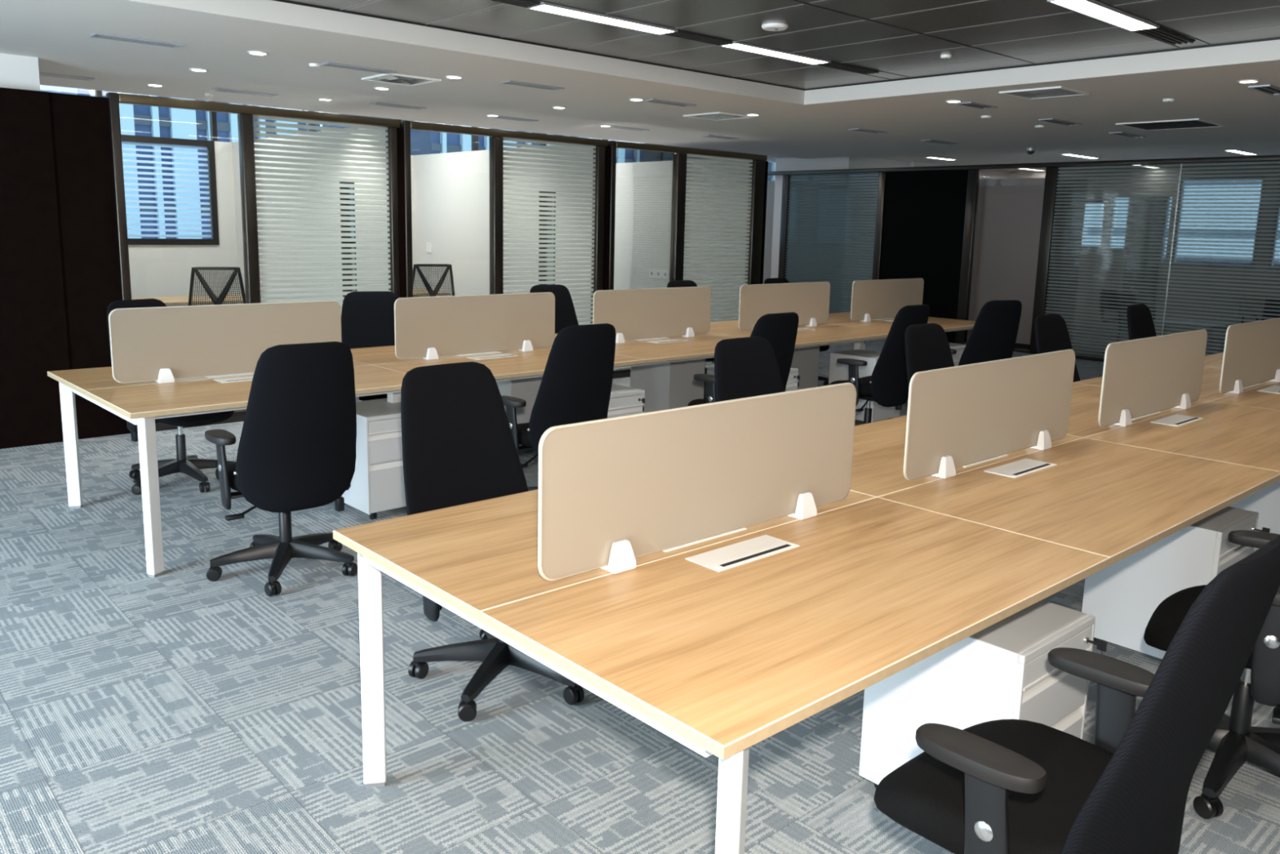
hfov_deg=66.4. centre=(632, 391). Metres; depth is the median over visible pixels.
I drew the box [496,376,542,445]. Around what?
drawer pedestal
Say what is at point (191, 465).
office chair
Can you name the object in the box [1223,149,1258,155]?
recessed light
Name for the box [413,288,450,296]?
office desk
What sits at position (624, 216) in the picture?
wall
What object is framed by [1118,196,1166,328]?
wall
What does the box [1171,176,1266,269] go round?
window
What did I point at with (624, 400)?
drawer pedestal
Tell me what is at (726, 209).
window blind
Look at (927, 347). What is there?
office chair
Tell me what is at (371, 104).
ceiling vent
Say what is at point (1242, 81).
recessed light
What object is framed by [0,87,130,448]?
wall
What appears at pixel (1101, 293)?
chair
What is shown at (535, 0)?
trim
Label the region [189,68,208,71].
recessed light
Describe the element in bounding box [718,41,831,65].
recessed light
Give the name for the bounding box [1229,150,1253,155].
diffuser
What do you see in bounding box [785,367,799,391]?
drawer pedestal
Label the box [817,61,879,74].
ceiling vent
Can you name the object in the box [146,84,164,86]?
recessed light
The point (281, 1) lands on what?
trim
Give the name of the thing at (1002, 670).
drawer pedestal
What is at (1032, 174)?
wall
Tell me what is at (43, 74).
ceiling vent
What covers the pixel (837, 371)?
drawer pedestal
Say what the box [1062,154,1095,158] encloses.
diffuser
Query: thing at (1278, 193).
window
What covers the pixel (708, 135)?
ceiling vent
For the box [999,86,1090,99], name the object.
ceiling vent
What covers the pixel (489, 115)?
recessed light
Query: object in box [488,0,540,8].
ceiling vent
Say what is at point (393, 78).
ceiling vent
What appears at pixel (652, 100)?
ceiling vent
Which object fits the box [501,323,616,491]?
office chair
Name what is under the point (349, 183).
window
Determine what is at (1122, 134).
ceiling vent
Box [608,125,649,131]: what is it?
ceiling vent
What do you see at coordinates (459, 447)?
office chair
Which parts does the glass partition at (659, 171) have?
pane, frame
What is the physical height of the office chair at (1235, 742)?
1.079 m
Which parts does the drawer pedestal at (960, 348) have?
drawer, drawer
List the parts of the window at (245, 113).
frame, pane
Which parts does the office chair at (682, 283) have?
backrest, seat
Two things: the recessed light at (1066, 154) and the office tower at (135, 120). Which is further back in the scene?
the office tower at (135, 120)
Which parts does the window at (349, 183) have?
pane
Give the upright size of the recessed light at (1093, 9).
0.011 m
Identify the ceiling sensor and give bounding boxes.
[204,93,213,96]
[309,63,319,67]
[940,54,951,58]
[981,115,991,118]
[1034,125,1044,128]
[1162,98,1174,102]
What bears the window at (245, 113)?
in the wall at (60, 273)
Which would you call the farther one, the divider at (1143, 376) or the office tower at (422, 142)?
the office tower at (422, 142)
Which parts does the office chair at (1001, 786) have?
armrest, seat, armrest, backrest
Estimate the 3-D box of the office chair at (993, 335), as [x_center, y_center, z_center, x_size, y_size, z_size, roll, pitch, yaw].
[2.717,-0.221,7.873,0.643,1.079,0.665,-3,11,-24]
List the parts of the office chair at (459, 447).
armrest, backrest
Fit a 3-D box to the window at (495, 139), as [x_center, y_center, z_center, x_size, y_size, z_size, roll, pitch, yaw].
[-1.139,-1.209,9.205,2.250,2.411,0.090,-7,13,-41]
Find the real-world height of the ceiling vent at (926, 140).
0.009 m
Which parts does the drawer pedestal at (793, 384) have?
drawer, drawer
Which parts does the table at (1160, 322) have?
leg, leg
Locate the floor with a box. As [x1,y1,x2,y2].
[0,324,1279,853]
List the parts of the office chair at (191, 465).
armrest, backrest, lever, seat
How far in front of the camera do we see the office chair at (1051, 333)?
6.21 m
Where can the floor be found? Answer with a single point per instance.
(178, 710)
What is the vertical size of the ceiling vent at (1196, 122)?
0.011 m
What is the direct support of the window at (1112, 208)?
in the wall at (1032, 174)
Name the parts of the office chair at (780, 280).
backrest, seat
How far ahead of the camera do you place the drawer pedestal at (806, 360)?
8.78 m
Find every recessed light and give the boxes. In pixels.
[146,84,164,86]
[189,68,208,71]
[247,51,268,55]
[317,97,332,101]
[373,87,390,89]
[444,75,462,79]
[486,114,499,116]
[526,2,677,35]
[551,106,566,108]
[628,97,644,101]
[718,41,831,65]
[746,113,759,115]
[924,156,957,160]
[945,99,962,102]
[1016,168,1044,171]
[1046,0,1159,31]
[1060,153,1100,159]
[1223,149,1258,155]
[1237,80,1259,83]
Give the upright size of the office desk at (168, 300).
0.750 m
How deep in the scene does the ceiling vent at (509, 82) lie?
7.28 m
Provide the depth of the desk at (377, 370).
5.26 m
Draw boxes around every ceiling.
[0,0,1279,158]
[282,0,1279,89]
[707,137,1279,171]
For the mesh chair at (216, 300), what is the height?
1.132 m
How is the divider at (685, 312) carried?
on the desk at (377, 370)
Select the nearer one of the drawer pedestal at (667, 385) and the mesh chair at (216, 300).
the drawer pedestal at (667, 385)
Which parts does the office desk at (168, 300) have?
modesty panel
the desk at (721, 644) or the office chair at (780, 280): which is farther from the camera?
the office chair at (780, 280)
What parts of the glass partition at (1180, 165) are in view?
pane, pane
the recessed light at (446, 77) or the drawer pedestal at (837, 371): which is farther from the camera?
the drawer pedestal at (837, 371)
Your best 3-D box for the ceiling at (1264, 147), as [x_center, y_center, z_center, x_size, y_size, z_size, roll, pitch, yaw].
[9.216,-3.281,13.235,8.400,0.150,15.070,-7,13,-41]
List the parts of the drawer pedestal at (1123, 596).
drawer, drawer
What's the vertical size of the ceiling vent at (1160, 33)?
0.011 m
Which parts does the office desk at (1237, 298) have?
leg, modesty panel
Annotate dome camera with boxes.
[1026,147,1035,154]
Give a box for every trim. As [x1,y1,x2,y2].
[271,0,1279,90]
[341,0,1279,84]
[535,0,1212,79]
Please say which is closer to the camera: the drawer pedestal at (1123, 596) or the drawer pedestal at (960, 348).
the drawer pedestal at (1123, 596)
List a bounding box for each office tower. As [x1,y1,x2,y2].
[40,84,321,239]
[321,111,632,163]
[1087,180,1279,266]
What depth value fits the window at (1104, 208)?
17.18 m
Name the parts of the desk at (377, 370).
leg, rail, leg, leg, long rail, leg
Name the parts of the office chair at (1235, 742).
seat, armrest, lever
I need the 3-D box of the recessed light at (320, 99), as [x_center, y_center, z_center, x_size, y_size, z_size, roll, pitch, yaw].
[-2.659,-2.525,8.457,0.124,0.008,0.124,-7,13,-41]
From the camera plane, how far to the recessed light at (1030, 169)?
17.42 m
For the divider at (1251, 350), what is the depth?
5.46 m
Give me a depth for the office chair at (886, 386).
6.90 m
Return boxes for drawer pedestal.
[341,398,406,519]
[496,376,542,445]
[607,383,644,417]
[630,358,705,413]
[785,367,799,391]
[791,346,819,389]
[828,349,899,422]
[858,600,1106,787]
[907,342,966,400]
[1081,506,1270,658]
[1228,480,1279,551]
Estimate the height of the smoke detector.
0.021 m
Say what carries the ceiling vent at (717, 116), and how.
attached to the ceiling at (216, 36)
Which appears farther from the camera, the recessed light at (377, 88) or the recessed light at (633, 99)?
the recessed light at (633, 99)
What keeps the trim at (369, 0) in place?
attached to the ceiling at (504, 20)
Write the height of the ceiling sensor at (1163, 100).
0.021 m
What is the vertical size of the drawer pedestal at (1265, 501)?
0.569 m
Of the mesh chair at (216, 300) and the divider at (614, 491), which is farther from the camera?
the mesh chair at (216, 300)
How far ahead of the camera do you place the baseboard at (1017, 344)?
13.63 m
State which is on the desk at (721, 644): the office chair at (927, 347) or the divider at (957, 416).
the divider at (957, 416)
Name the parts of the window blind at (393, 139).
frame, post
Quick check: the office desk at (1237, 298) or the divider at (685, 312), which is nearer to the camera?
the divider at (685, 312)
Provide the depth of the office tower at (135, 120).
37.81 m
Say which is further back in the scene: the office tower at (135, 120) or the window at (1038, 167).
the office tower at (135, 120)
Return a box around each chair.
[106,298,235,494]
[187,266,245,306]
[204,341,357,596]
[341,291,399,400]
[400,361,584,721]
[412,263,454,297]
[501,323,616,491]
[529,284,578,333]
[666,280,714,398]
[687,311,798,406]
[714,336,784,401]
[764,277,829,386]
[828,304,929,424]
[873,535,1279,853]
[904,323,954,389]
[950,300,1022,365]
[1034,314,1093,382]
[1093,289,1155,355]
[1126,303,1156,340]
[1143,529,1279,818]
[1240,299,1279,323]
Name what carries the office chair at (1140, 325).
on the floor
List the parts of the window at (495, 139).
frame, pane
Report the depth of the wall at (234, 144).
9.66 m
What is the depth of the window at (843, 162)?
15.70 m
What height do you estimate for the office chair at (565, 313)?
1.079 m
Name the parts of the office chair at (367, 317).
backrest, seat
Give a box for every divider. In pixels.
[108,300,341,383]
[394,292,555,359]
[537,382,856,581]
[592,286,711,343]
[738,281,830,330]
[850,278,924,321]
[903,349,1075,480]
[1097,328,1207,426]
[1219,317,1279,393]
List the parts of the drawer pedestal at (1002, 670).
drawer, drawer, drawer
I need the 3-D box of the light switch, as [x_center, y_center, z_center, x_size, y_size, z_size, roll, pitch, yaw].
[-2.592,-1.829,12.444,0.008,0.120,0.120,-7,13,-41]
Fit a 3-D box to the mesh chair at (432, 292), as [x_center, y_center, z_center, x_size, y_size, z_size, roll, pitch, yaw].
[-2.244,-0.841,10.703,0.650,1.132,0.658,-3,11,-24]
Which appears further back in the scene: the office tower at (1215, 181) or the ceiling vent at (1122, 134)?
the office tower at (1215, 181)
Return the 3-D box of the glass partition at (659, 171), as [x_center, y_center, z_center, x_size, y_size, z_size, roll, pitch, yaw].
[0.623,-1.436,10.762,2.365,2.411,0.090,-7,13,-41]
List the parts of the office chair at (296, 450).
armrest, seat, lever, backrest, lever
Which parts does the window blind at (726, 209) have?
frame, post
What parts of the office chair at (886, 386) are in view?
seat, armrest, lever, lever, backrest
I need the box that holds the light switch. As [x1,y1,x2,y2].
[426,243,431,253]
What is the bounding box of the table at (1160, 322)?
[1153,319,1228,354]
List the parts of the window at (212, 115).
frame, pane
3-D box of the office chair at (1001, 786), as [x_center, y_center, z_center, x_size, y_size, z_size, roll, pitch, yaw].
[0.836,0.749,1.953,0.645,1.079,0.665,-7,13,-41]
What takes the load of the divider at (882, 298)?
on the desk at (377, 370)
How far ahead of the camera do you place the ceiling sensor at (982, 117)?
8.59 m
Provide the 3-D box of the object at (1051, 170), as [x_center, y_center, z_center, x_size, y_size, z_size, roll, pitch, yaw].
[6.804,-1.449,11.376,0.080,2.500,14.840,-7,13,-41]
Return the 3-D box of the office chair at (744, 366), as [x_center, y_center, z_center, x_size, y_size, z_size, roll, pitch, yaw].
[0.693,0.326,4.413,0.649,1.079,0.662,-7,13,-41]
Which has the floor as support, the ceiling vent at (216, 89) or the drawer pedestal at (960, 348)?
the drawer pedestal at (960, 348)
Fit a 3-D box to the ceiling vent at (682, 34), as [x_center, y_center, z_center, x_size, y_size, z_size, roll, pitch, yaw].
[0.402,-2.147,5.941,0.480,0.011,0.130,-7,13,-41]
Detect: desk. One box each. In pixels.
[47,311,975,577]
[131,294,243,306]
[333,352,1279,853]
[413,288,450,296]
[1233,294,1279,324]
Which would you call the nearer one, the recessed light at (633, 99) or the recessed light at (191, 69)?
the recessed light at (191, 69)
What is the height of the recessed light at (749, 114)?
0.008 m
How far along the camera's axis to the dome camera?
11.73 m
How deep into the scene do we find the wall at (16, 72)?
6.46 m
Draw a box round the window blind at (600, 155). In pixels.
[502,137,609,324]
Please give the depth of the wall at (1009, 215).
13.58 m
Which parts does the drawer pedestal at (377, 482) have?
drawer, drawer, drawer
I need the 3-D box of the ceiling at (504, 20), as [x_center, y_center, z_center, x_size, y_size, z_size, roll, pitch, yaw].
[0.742,-1.471,1.639,9.726,0.120,8.840,-7,13,-41]
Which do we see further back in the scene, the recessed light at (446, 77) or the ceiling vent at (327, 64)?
the recessed light at (446, 77)
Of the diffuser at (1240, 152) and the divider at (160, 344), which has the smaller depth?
the divider at (160, 344)
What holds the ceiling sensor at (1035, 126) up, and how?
attached to the ceiling at (216, 36)
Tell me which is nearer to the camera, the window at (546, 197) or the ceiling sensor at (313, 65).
the ceiling sensor at (313, 65)
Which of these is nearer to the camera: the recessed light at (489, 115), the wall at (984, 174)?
the recessed light at (489, 115)
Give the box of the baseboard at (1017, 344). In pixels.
[1014,342,1030,349]
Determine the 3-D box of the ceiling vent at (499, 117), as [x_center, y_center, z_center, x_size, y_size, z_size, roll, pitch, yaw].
[-1.172,-2.702,9.692,0.500,0.009,0.130,-7,13,-41]
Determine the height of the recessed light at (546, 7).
0.011 m
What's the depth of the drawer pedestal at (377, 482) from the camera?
5.21 m
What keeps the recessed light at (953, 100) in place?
in the ceiling at (216, 36)
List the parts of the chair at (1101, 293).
frame, backrest, frame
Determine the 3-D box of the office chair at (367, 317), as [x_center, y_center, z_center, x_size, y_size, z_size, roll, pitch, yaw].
[-1.750,-0.129,6.756,0.650,1.079,0.692,-3,11,-24]
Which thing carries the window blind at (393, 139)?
attached to the window at (245, 113)
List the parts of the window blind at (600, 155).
frame, post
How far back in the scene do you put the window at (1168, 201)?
16.41 m
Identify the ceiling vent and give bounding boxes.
[39,72,94,80]
[88,32,183,48]
[211,88,278,97]
[320,62,396,74]
[360,73,441,86]
[368,102,426,110]
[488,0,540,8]
[488,115,538,122]
[499,80,564,90]
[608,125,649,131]
[642,98,696,106]
[663,30,733,45]
[683,111,753,120]
[700,134,738,139]
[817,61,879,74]
[848,128,887,133]
[920,139,959,144]
[955,102,997,109]
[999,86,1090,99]
[1038,118,1082,125]
[1108,132,1146,137]
[1115,118,1226,130]
[1135,26,1195,44]
[1248,84,1279,95]
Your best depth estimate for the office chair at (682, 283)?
9.14 m
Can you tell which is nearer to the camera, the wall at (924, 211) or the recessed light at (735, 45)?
the recessed light at (735, 45)
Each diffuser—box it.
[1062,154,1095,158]
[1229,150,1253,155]
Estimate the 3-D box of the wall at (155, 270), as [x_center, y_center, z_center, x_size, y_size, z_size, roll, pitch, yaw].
[-1.315,-2.045,14.107,23.200,2.400,0.120,-7,13,-41]
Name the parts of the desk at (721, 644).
leg, rail, leg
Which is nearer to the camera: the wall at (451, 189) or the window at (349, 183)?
the window at (349, 183)
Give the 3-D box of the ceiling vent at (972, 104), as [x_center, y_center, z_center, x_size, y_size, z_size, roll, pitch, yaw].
[2.780,-2.306,7.886,0.420,0.009,0.130,-7,13,-41]
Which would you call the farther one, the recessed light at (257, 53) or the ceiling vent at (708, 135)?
the ceiling vent at (708, 135)
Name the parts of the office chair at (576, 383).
armrest, seat, lever, backrest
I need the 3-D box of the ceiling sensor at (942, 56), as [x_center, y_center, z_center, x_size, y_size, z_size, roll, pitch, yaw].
[2.041,-2.179,6.366,0.070,0.021,0.070,-7,13,-41]
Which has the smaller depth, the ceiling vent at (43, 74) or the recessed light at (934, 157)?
the ceiling vent at (43, 74)
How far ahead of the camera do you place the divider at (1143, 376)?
4.54 m
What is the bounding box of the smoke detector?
[761,22,787,31]
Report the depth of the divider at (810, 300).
8.23 m
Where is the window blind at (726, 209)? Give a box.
[683,154,768,365]
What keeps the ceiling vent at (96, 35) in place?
in the ceiling at (216, 36)
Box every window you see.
[94,89,775,181]
[106,92,399,431]
[120,134,219,244]
[339,182,356,297]
[399,120,607,297]
[538,191,555,284]
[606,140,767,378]
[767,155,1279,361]
[964,167,1039,349]
[1080,200,1106,248]
[1106,196,1131,248]
[1160,196,1172,261]
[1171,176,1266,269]
[1267,179,1279,270]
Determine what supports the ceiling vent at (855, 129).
in the ceiling at (216, 36)
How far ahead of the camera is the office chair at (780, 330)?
6.01 m
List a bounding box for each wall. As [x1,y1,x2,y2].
[0,53,39,91]
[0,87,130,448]
[128,141,774,302]
[231,127,399,312]
[414,143,606,324]
[613,162,633,289]
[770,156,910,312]
[879,169,968,342]
[909,161,1009,179]
[966,177,1088,344]
[1008,164,1279,336]
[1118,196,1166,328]
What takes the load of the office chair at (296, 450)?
on the floor
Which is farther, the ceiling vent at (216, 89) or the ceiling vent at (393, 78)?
the ceiling vent at (216, 89)
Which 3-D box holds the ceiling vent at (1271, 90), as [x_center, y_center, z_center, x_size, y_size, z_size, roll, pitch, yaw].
[4.383,-2.070,6.712,0.500,0.009,0.130,-7,13,-41]
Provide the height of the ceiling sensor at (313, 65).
0.021 m
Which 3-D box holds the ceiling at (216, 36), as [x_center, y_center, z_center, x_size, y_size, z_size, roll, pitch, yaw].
[0.600,-2.225,5.615,14.900,0.500,15.070,-7,13,-41]
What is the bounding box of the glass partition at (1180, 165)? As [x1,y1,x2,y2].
[1044,160,1279,357]
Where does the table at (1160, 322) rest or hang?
on the floor
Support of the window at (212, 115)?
in the wall at (155, 270)
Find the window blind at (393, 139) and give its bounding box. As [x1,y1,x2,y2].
[253,115,405,400]
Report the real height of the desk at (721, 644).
0.753 m
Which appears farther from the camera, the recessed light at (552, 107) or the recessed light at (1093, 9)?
the recessed light at (552, 107)
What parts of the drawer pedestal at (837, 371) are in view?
drawer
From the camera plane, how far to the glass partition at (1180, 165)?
11.77 m
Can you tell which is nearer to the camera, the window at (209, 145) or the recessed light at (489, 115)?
the recessed light at (489, 115)
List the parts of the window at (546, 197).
pane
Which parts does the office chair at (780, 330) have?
seat, armrest, backrest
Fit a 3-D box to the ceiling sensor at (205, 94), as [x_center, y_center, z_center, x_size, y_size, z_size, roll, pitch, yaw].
[-3.584,-2.506,8.262,0.070,0.021,0.070,-7,13,-41]
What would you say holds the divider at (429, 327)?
on the desk at (377, 370)
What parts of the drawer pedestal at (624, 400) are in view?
drawer, drawer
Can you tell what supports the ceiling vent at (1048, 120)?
in the ceiling at (216, 36)

